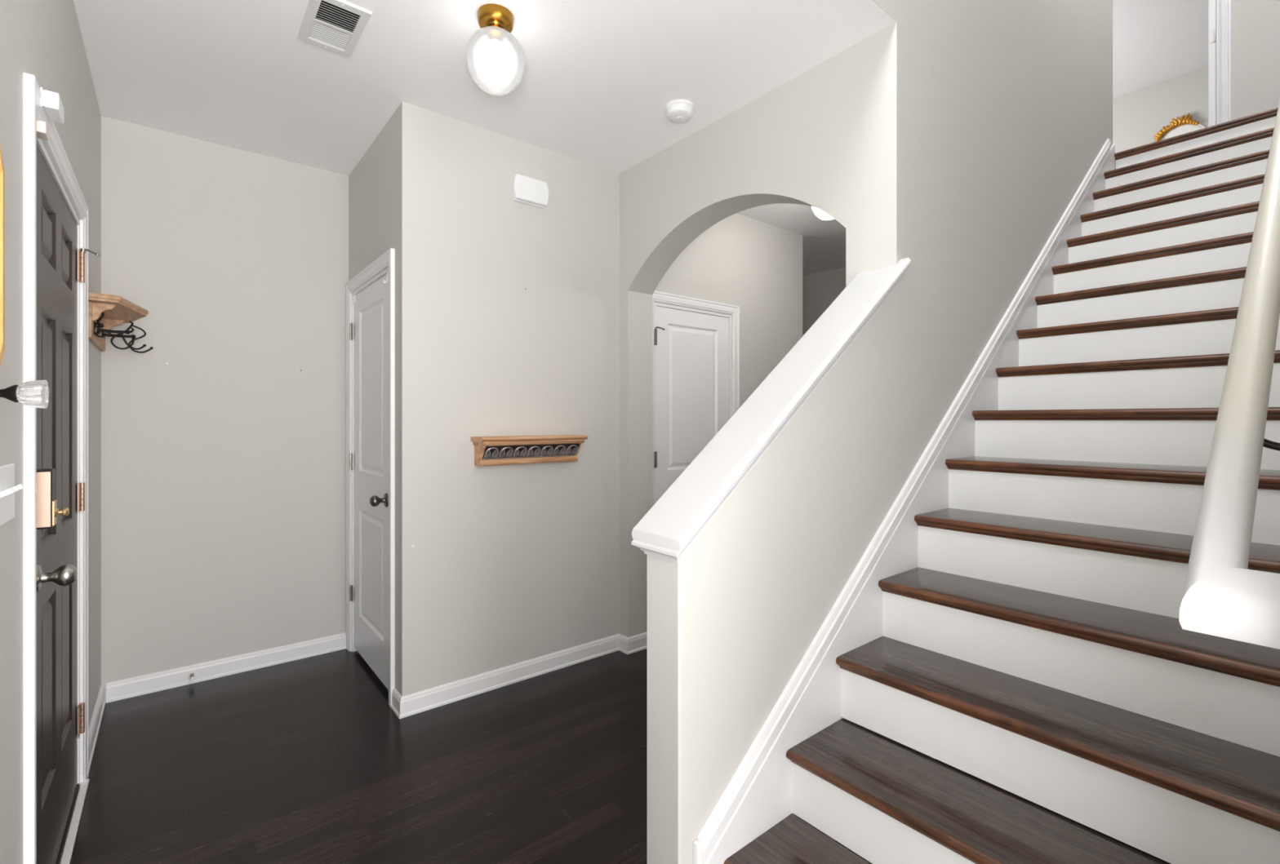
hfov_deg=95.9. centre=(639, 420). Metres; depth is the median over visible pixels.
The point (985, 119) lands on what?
wall
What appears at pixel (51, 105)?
sensor
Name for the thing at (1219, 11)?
door frame
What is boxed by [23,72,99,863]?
door
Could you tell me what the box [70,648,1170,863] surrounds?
floor
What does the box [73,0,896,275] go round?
ceiling
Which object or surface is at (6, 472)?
switch plate
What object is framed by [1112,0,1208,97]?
ceiling
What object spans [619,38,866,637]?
wall
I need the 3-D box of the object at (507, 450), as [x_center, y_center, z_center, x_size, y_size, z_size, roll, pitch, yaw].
[-0.542,0.149,2.898,0.582,0.139,0.138,0,0,-39]
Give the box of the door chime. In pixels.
[511,173,549,208]
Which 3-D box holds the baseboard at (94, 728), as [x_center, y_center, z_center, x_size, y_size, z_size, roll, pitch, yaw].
[-2.281,1.276,2.418,0.017,0.088,0.718,0,0,-39]
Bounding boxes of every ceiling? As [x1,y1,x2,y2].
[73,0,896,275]
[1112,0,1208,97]
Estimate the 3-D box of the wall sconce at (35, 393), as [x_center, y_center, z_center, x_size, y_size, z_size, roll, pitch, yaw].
[-1.115,-0.047,1.028,0.083,0.052,0.052,0,0,-39]
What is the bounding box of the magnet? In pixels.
[36,120,48,140]
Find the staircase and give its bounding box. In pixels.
[693,106,1279,863]
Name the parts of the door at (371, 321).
knob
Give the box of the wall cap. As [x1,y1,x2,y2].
[631,257,911,563]
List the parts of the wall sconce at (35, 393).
stem, crystal knob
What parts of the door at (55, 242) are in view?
lock plate, knob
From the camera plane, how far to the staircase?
1.73 m
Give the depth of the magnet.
1.40 m
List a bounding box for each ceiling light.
[466,3,524,96]
[811,206,834,220]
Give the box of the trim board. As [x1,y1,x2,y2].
[647,555,681,863]
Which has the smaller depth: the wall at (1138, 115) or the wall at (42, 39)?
the wall at (42, 39)
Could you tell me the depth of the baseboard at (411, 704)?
2.88 m
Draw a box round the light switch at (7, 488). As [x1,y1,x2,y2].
[0,463,24,526]
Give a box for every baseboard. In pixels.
[88,684,106,774]
[106,633,346,703]
[391,632,647,719]
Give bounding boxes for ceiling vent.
[297,0,372,57]
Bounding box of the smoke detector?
[665,99,693,122]
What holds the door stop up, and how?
attached to the wall at (224, 463)
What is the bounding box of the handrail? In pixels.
[1178,100,1279,649]
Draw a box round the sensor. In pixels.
[40,87,64,123]
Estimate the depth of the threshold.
1.87 m
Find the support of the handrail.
attached to the wall
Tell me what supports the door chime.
attached to the wall at (506, 566)
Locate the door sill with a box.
[56,783,79,863]
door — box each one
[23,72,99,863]
[346,248,395,708]
[652,290,739,506]
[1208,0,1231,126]
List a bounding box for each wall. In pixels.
[0,0,101,863]
[101,115,348,699]
[348,112,394,293]
[394,101,802,697]
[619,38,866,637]
[681,0,1112,863]
[802,266,845,336]
[1112,66,1208,153]
[1231,0,1279,119]
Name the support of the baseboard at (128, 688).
attached to the wall at (224, 463)
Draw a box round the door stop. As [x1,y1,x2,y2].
[189,673,195,681]
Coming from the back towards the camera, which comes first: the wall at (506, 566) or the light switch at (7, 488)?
the wall at (506, 566)
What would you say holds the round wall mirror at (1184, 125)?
attached to the wall at (1138, 115)
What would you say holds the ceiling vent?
in the ceiling at (596, 86)
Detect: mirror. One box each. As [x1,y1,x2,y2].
[1153,112,1205,142]
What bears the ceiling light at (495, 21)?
attached to the ceiling at (596, 86)
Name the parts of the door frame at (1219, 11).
casing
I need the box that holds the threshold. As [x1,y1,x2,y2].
[59,778,88,863]
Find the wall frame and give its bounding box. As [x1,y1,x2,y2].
[0,145,4,366]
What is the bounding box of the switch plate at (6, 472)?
[0,463,14,526]
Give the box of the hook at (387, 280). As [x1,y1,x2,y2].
[382,271,388,284]
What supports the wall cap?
attached to the wall at (985, 119)
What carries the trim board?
attached to the wall at (985, 119)
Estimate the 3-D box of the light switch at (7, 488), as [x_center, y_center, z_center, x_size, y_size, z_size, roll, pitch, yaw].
[-1.246,0.147,1.143,0.024,0.114,0.168,0,0,-39]
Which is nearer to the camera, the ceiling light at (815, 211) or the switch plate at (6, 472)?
the switch plate at (6, 472)
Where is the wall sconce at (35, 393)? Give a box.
[0,380,48,408]
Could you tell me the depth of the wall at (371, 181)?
2.96 m
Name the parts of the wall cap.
moulding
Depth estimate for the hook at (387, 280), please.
2.75 m
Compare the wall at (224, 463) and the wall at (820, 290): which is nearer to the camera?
the wall at (224, 463)
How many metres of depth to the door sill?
1.85 m
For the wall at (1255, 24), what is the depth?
4.12 m
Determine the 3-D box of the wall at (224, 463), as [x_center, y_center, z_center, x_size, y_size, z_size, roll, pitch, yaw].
[-2.094,-0.050,3.108,1.175,2.740,0.120,0,0,-39]
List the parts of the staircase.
nosing moulding, skirt moulding, nosing moulding, nosing moulding, nosing moulding, nosing moulding, nosing moulding, nosing moulding, nosing moulding, nosing moulding, nosing moulding, nosing moulding, nosing moulding, nosing moulding, nosing moulding, nosing moulding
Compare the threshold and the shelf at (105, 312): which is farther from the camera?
the shelf at (105, 312)
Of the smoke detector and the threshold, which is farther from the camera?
the smoke detector
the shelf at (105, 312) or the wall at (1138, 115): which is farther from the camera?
the wall at (1138, 115)
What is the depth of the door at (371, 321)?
3.01 m
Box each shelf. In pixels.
[88,292,153,353]
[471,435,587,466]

